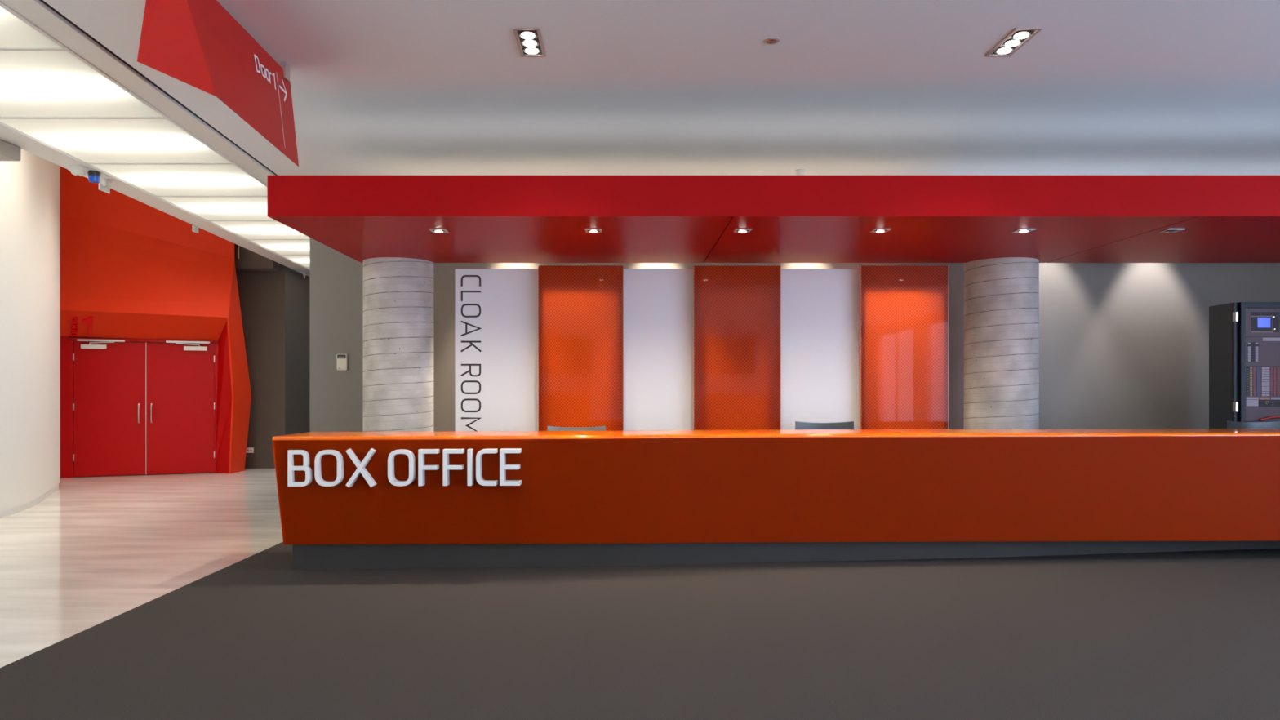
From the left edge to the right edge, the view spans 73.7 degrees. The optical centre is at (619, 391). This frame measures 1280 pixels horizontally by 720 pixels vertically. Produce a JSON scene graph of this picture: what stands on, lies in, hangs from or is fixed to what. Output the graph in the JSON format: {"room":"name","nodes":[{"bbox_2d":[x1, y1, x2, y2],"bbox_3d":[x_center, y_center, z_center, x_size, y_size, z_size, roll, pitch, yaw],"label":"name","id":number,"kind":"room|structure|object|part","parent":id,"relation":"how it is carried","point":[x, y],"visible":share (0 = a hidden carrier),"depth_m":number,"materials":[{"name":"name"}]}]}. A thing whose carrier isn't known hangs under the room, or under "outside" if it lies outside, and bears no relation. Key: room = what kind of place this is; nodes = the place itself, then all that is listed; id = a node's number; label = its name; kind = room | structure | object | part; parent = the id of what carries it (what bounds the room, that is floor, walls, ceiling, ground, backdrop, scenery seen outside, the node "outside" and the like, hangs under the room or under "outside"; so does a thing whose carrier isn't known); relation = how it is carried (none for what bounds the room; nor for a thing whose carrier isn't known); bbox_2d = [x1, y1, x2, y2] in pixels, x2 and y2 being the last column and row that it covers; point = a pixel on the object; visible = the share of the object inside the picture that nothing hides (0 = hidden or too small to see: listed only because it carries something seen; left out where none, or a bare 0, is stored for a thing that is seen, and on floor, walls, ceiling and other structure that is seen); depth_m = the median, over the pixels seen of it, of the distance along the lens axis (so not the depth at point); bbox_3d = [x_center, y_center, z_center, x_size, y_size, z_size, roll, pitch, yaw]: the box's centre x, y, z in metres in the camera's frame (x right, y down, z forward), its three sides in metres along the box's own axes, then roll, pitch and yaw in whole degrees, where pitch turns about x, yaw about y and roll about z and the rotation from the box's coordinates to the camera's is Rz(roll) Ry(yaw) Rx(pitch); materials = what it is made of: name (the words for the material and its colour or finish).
{"room":"theater lobby","nodes":[
{"label":"theater lobby","id":0,"kind":"room"},
{"bbox_2d":[0,148,60,511],"bbox_3d":[-7.947,-1.450,0.229,5.431,5.660,34.126,0,0,-12],"label":"wall","id":1,"kind":"structure","parent":0,"point":[30,186],"depth_m":10.71,"materials":[{"name":"white paint"}]},
{"bbox_2d":[0,139,21,160],"bbox_3d":[-5.959,-2.320,8.100,0.220,0.140,0.500,0,0,0],"label":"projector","id":2,"kind":"object","parent":1,"relation":"attached to","point":[8,152],"visible":1,"depth_m":8.21,"materials":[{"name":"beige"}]},
{"bbox_2d":[0,484,58,518],"bbox_3d":[-7.950,1.425,0.222,5.407,0.090,34.106,0,0,-12],"label":"baseboard","id":3,"kind":"structure","parent":1,"relation":"attached to","point":[11,511],"depth_m":10.65,"materials":[{"name":"white"}]},
{"bbox_2d":[66,164,88,176],"bbox_3d":[-5.761,-2.342,9.081,0.200,0.095,0.200,0,0,0],"label":"dome camera","id":4,"kind":"object","parent":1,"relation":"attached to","point":[76,170],"visible":1,"depth_m":9.03,"materials":[{"name":"white plastic"}]},
{"bbox_2d":[87,170,101,182],"bbox_3d":[-5.713,-2.333,9.279,0.130,0.115,0.130,0,0,0],"label":"light","id":5,"kind":"object","parent":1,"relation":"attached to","point":[94,176],"visible":0.96,"depth_m":9.24,"materials":[{"name":"blue plastic"}]},
{"bbox_2d":[98,183,110,193],"bbox_3d":[-5.978,-2.355,9.900,0.015,0.070,0.200,0,0,0],"label":"cover plate","id":6,"kind":"object","parent":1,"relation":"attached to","point":[104,188],"visible":0.96,"depth_m":9.89,"materials":[{"name":"white"}]},
{"bbox_2d":[101,177,108,186],"bbox_3d":[-5.781,-2.350,9.587,0.070,0.080,0.069,0,0,0],"label":"sensor","id":7,"kind":"object","parent":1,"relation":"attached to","point":[104,181],"visible":1,"depth_m":9.56,"materials":[{"name":"white plastic"}]},
{"bbox_2d":[0,0,275,187],"bbox_3d":[-3.467,-2.429,1.500,0.258,0.102,37.082,0,0,-3],"label":"trim","id":8,"kind":"structure","parent":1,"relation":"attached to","point":[34,13],"depth_m":6.48,"materials":[{"name":"white"}]},
{"bbox_2d":[0,121,309,276],"bbox_3d":[-5.311,-2.615,1.500,0.329,0.470,37.086,0,0,-3],"label":"trim","id":9,"kind":"structure","parent":1,"relation":"attached to","point":[9,134],"depth_m":10.33,"materials":[{"name":"white"}]},
{"bbox_2d":[39,0,277,175],"bbox_3d":[-3.461,-2.502,1.500,0.329,0.197,37.086,0,0,-3],"label":"trim","id":10,"kind":"structure","parent":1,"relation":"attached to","point":[42,1],"depth_m":6.47,"materials":[{"name":"black"}]},
{"bbox_2d":[192,225,198,233],"bbox_3d":[-6.138,-2.348,12.350,0.015,0.085,0.160,0,0,0],"label":"cover plate","id":11,"kind":"object","parent":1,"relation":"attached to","point":[195,229],"visible":1,"depth_m":12.34,"materials":[{"name":"white plastic"}]},
{"bbox_2d":[0,468,283,667],"bbox_3d":[-2.200,1.520,1.500,23.600,0.100,37.000,0,0,0],"label":"floor","id":12,"kind":"structure","parent":0,"point":[95,550],"depth_m":8.23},
{"bbox_2d":[60,166,251,473],"bbox_3d":[-7.977,-2.206,15.081,1.563,7.352,3.428,0,0,45],"label":"portal","id":13,"kind":"object","parent":12,"relation":"on","point":[131,268],"visible":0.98,"depth_m":14.83,"materials":[{"name":"red paint"}]},
{"bbox_2d":[60,336,217,478],"bbox_3d":[-8.452,0.102,14.980,2.745,2.735,0.198,0,0,-22],"label":"door","id":14,"kind":"structure","parent":13,"relation":"attached to","point":[129,406],"depth_m":14.96,"materials":[{"name":"red"}]},
{"bbox_3d":[-9.576,0.152,14.540,0.330,2.635,0.085,0,0,-22],"label":"panel","id":15,"kind":"part","parent":14,"relation":"part of","materials":[{"name":"red"}]},
{"bbox_3d":[-9.387,0.278,14.607,0.070,2.385,0.100,0,0,-22],"label":"frame","id":16,"kind":"part","parent":14,"relation":"part of","materials":[{"name":"red"}]},
{"bbox_3d":[-8.930,-0.838,14.716,0.380,0.058,0.025,0,0,-20],"label":"closer arm","id":17,"kind":"part","parent":14,"relation":"part of","materials":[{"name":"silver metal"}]},
{"bbox_3d":[-8.411,0.380,14.932,0.026,0.345,0.078,0,0,-22],"label":"handle","id":18,"kind":"part","parent":14,"relation":"part of","materials":[{"name":"silver metal"}]},
{"bbox_3d":[-8.335,-0.899,15.026,2.335,0.052,0.100,0,0,-22],"label":"frame","id":19,"kind":"part","parent":14,"relation":"part of","materials":[{"name":"red"}]},
{"bbox_3d":[-8.230,0.380,15.004,0.026,0.345,0.078,0,0,-22],"label":"handle","id":20,"kind":"part","parent":14,"relation":"part of","materials":[{"name":"silver metal"}]},
{"bbox_3d":[-7.691,-0.838,15.212,0.380,0.059,0.025,0,0,-22],"label":"closer arm","id":21,"kind":"part","parent":14,"relation":"part of","materials":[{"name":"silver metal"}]},
{"bbox_3d":[-7.283,0.278,15.444,0.070,2.385,0.100,0,0,-22],"label":"frame","id":22,"kind":"part","parent":14,"relation":"part of","materials":[{"name":"red"}]},
{"bbox_2d":[237,244,239,258],"bbox_3d":[-7.100,-2.623,15.908,0.022,0.286,0.015,0,0,0],"label":"wall bar","id":23,"kind":"object","parent":13,"relation":"attached to","point":[237,245],"visible":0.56,"depth_m":15.90,"materials":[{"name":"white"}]},
{"bbox_2d":[246,447,253,453],"bbox_3d":[-7.020,1.112,16.191,0.152,0.097,0.016,0,0,0],"label":"wall socket","id":24,"kind":"object","parent":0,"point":[249,450],"visible":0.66,"depth_m":16.19,"materials":[{"name":"white plastic"}]},
{"bbox_2d":[234,243,291,271],"bbox_3d":[-7.850,-3.295,16.450,2.700,1.970,0.900,0,0,0],"label":"wall","id":25,"kind":"structure","parent":0,"point":[248,260],"depth_m":16.00,"materials":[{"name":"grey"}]},
{"bbox_2d":[235,268,309,468],"bbox_3d":[-6.549,-0.450,17.556,5.866,3.840,2.034,0,0,-37],"label":"wall","id":26,"kind":"structure","parent":0,"point":[274,305],"depth_m":16.36,"materials":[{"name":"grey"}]},
{"bbox_2d":[0,542,1279,719],"bbox_3d":[3.156,1.518,4.150,12.887,0.104,12.300,0,0,0],"label":"floor","id":27,"kind":"structure","parent":0,"point":[1181,635],"depth_m":4.93,"materials":[{"name":"grey carpet"}]},
{"bbox_2d":[362,257,433,431],"bbox_3d":[-2.446,0.003,9.450,0.760,2.926,0.760,0,0,0],"label":"concrete column","id":28,"kind":"structure","parent":27,"relation":"on","point":[397,292],"depth_m":9.12,"materials":[{"name":"grey concrete"}]},
{"bbox_2d":[267,175,1279,262],"bbox_3d":[3.356,-1.587,8.210,12.448,0.350,2.520,0,0,0],"label":"canopy","id":29,"kind":"object","parent":28,"relation":"on","point":[1169,230],"depth_m":7.00,"materials":[{"name":"red paint"}]},
{"bbox_3d":[-1.600,-1.420,7.560,0.144,0.017,0.144,0,0,0],"label":"canopy downlight","id":30,"kind":"part","parent":29,"relation":"part of","materials":[{"name":"white metal"}]},
{"bbox_3d":[-0.230,-1.420,7.560,0.144,0.017,0.144,0,0,0],"label":"canopy downlight","id":31,"kind":"part","parent":29,"relation":"part of","materials":[{"name":"white metal"}]},
{"bbox_3d":[1.090,-1.420,7.560,0.144,0.017,0.144,0,0,0],"label":"canopy downlight","id":32,"kind":"part","parent":29,"relation":"part of","materials":[{"name":"white metal"}]},
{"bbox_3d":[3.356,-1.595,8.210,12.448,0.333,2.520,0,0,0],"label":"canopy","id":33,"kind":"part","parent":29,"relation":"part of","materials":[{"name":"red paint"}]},
{"bbox_3d":[2.310,-1.420,7.560,0.144,0.017,0.144,0,0,0],"label":"canopy downlight","id":34,"kind":"part","parent":29,"relation":"part of","materials":[{"name":"white metal"}]},
{"bbox_3d":[3.580,-1.420,7.560,0.144,0.017,0.144,0,0,0],"label":"canopy downlight","id":35,"kind":"part","parent":29,"relation":"part of","materials":[{"name":"white metal"}]},
{"bbox_2d":[454,268,537,431],"bbox_3d":[-1.329,0.061,9.354,0.938,2.810,0.052,0,0,0],"label":"panel","id":36,"kind":"object","parent":27,"relation":"on","point":[496,309],"visible":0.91,"depth_m":9.33,"materials":[{"name":"white"}]},
{"bbox_2d":[547,426,605,431],"bbox_3d":[-0.443,0.907,8.578,0.621,1.109,0.596,0,0,0],"label":"chair","id":37,"kind":"object","parent":27,"relation":"on","point":[549,428],"visible":0.06,"depth_m":8.82,"materials":[{"name":"grey plastic"}]},
{"bbox_2d":[537,265,623,431],"bbox_3d":[-0.417,0.053,9.250,0.918,2.825,0.100,0,0,0],"label":"panel","id":38,"kind":"object","parent":27,"relation":"on","point":[580,308],"visible":0.64,"depth_m":9.20,"materials":[{"name":"orange glass"}]},
{"bbox_2d":[623,268,693,430],"bbox_3d":[0.427,0.061,9.355,0.826,2.810,0.050,0,0,0],"label":"panel","id":39,"kind":"object","parent":27,"relation":"on","point":[659,303],"visible":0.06,"depth_m":9.33,"materials":[{"name":"white"}]},
{"bbox_2d":[693,265,780,430],"bbox_3d":[1.270,0.053,9.250,0.938,2.825,0.100,0,0,0],"label":"panel","id":40,"kind":"object","parent":27,"relation":"on","point":[737,308],"visible":0.64,"depth_m":9.20,"materials":[{"name":"orange glass"}]},
{"bbox_2d":[272,428,1279,569],"bbox_3d":[2.901,0.913,7.797,11.461,1.106,1.396,0,0,-4],"label":"reception desk","id":41,"kind":"object","parent":27,"relation":"on","point":[397,500],"depth_m":7.24,"materials":[{"name":"orange plastic"}]},
{"bbox_2d":[780,268,860,429],"bbox_3d":[2.201,0.061,9.355,0.931,2.810,0.050,0,0,0],"label":"panel","id":42,"kind":"object","parent":27,"relation":"on","point":[820,308],"visible":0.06,"depth_m":9.33,"materials":[{"name":"white"}]},
{"bbox_2d":[795,421,853,429],"bbox_3d":[2.111,0.884,8.578,0.621,1.155,0.596,0,0,0],"label":"chair","id":43,"kind":"object","parent":27,"relation":"on","point":[798,425],"visible":0.05,"depth_m":8.82,"materials":[{"name":"grey"}]},
{"bbox_2d":[860,265,948,429],"bbox_3d":[3.076,0.053,9.250,0.949,2.825,0.100,0,0,0],"label":"panel","id":44,"kind":"object","parent":27,"relation":"on","point":[904,308],"visible":0.64,"depth_m":9.20,"materials":[{"name":"orange glass"}]},
{"bbox_2d":[964,257,1039,429],"bbox_3d":[4.222,0.003,9.450,0.760,2.926,0.760,0,0,-29],"label":"concrete column","id":45,"kind":"structure","parent":27,"relation":"on","point":[1002,295],"depth_m":9.13,"materials":[{"name":"grey concrete"}]},
{"bbox_2d":[1208,302,1279,428],"bbox_3d":[6.867,0.268,9.056,0.965,2.395,0.428,0,0,0],"label":"tall cabinet","id":46,"kind":"object","parent":27,"relation":"on","point":[1244,337],"visible":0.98,"depth_m":8.88,"materials":[{"name":"black metal"}]},
{"bbox_3d":[6.897,0.240,8.867,0.905,2.339,0.034,0,0,0],"label":"door","id":47,"kind":"part","parent":46,"relation":"part of","materials":[{"name":"black metal"}]},
{"bbox_2d":[1225,420,1279,428],"bbox_3d":[6.529,0.880,8.548,0.621,1.163,0.596,0,0,0],"label":"chair","id":48,"kind":"object","parent":27,"relation":"on","point":[1229,424],"visible":0.03,"depth_m":8.79,"materials":[{"name":"grey"}]},
{"bbox_2d":[0,0,1279,268],"bbox_3d":[1.647,-2.673,1.500,15.906,0.554,37.200,0,0,0],"label":"ceiling","id":49,"kind":"structure","parent":0,"point":[379,87],"depth_m":6.87,"materials":[{"name":"white paint"}]},
{"bbox_3d":[-4.585,-2.406,5.230,1.658,0.001,1.460,0,0,0],"label":"diffuser panel","id":50,"kind":"part","parent":49,"relation":"part of","materials":[{"name":"white plastic"}]},
{"bbox_3d":[-4.630,-2.413,5.980,1.570,0.034,0.040,0,0,0],"label":"rail","id":51,"kind":"part","parent":49,"relation":"part of","materials":[{"name":"white metal"}]},
{"bbox_3d":[-4.675,-2.406,6.730,1.658,0.001,1.460,0,0,0],"label":"diffuser panel","id":52,"kind":"part","parent":49,"relation":"part of","materials":[{"name":"white plastic"}]},
{"bbox_3d":[-4.720,-2.413,7.480,1.570,0.034,0.040,0,0,0],"label":"rail","id":53,"kind":"part","parent":49,"relation":"part of","materials":[{"name":"white metal"}]},
{"bbox_3d":[-4.765,-2.406,8.230,1.658,0.001,1.460,0,0,0],"label":"diffuser panel","id":54,"kind":"part","parent":49,"relation":"part of","materials":[{"name":"white plastic"}]},
{"bbox_3d":[-4.810,-2.413,8.980,1.570,0.034,0.040,0,0,0],"label":"rail","id":55,"kind":"part","parent":49,"relation":"part of","materials":[{"name":"white metal"}]},
{"bbox_3d":[-4.855,-2.406,9.730,1.658,0.001,1.460,0,0,0],"label":"diffuser panel","id":56,"kind":"part","parent":49,"relation":"part of","materials":[{"name":"white plastic"}]},
{"bbox_3d":[-4.900,-2.413,10.480,1.570,0.034,0.040,0,0,0],"label":"rail","id":57,"kind":"part","parent":49,"relation":"part of","materials":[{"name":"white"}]},
{"bbox_3d":[-4.945,-2.406,11.230,1.658,0.001,1.460,0,0,0],"label":"diffuser panel","id":58,"kind":"part","parent":49,"relation":"part of","materials":[{"name":"white plastic"}]},
{"bbox_2d":[137,0,298,166],"bbox_3d":[-2.562,-2.034,5.470,0.474,0.731,1.740,0,0,0],"label":"hanging sign","id":59,"kind":"object","parent":49,"relation":"hanging from","point":[198,44],"visible":1,"depth_m":5.09,"materials":[{"name":"red"}]},
{"bbox_3d":[-4.990,-2.413,11.980,1.570,0.034,0.040,0,0,0],"label":"rail","id":60,"kind":"part","parent":49,"relation":"part of","materials":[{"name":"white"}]},
{"bbox_3d":[-5.035,-2.406,12.730,1.658,0.001,1.460,0,0,0],"label":"diffuser panel","id":61,"kind":"part","parent":49,"relation":"part of","materials":[{"name":"white plastic"}]},
{"bbox_3d":[-5.080,-2.413,13.480,1.570,0.034,0.040,0,0,0],"label":"rail","id":62,"kind":"part","parent":49,"relation":"part of","materials":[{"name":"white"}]},
{"bbox_3d":[-5.125,-2.406,14.230,1.658,0.001,1.460,0,0,0],"label":"diffuser panel","id":63,"kind":"part","parent":49,"relation":"part of","materials":[{"name":"white plastic"}]},
{"bbox_3d":[-5.170,-2.413,14.980,1.570,0.034,0.040,0,0,0],"label":"rail","id":64,"kind":"part","parent":49,"relation":"part of","materials":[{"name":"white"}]},
{"bbox_3d":[-5.215,-2.406,15.730,1.658,0.001,1.460,0,0,0],"label":"diffuser panel","id":65,"kind":"part","parent":49,"relation":"part of","materials":[{"name":"white plastic"}]},
{"bbox_2d":[512,27,546,57],"bbox_3d":[-0.615,-2.391,5.860,0.177,0.018,0.470,0,0,0],"label":"recessed light","id":66,"kind":"object","parent":49,"relation":"in","point":[529,40],"visible":1,"depth_m":5.83,"materials":[{"name":"white"}]},
{"bbox_2d":[763,37,779,44],"bbox_3d":[1.039,-2.391,5.834,0.112,0.018,0.112,0,0,0],"label":"recessed light","id":67,"kind":"object","parent":49,"relation":"in","point":[770,41],"visible":1,"depth_m":5.81,"materials":[{"name":"grey metal"}]},
{"bbox_2d":[795,168,804,175],"bbox_3d":[1.956,-2.370,9.249,0.110,0.060,0.110,0,0,0],"label":"smoke detector","id":68,"kind":"object","parent":49,"relation":"attached to","point":[798,171],"visible":0.83,"depth_m":9.21,"materials":[{"name":"white plastic"}]},
{"bbox_2d":[985,27,1042,57],"bbox_3d":[2.700,-2.391,5.860,0.177,0.018,0.470,0,0,0],"label":"recessed light","id":69,"kind":"object","parent":49,"relation":"in","point":[1017,37],"visible":1,"depth_m":5.83,"materials":[{"name":"white"}]},
{"bbox_2d":[309,237,1279,431],"bbox_3d":[2.930,-0.465,14.500,13.339,3.870,8.400,0,0,0],"label":"wall","id":70,"kind":"structure","parent":0,"point":[1122,345],"depth_m":10.30,"materials":[{"name":"grey paint"}]},
{"bbox_2d":[336,354,346,370],"bbox_3d":[-3.344,-0.356,10.280,0.121,0.195,0.038,0,0,0],"label":"thermostat","id":71,"kind":"object","parent":70,"relation":"attached to","point":[341,359],"visible":1,"depth_m":10.27,"materials":[{"name":"beige plastic"}]}
]}

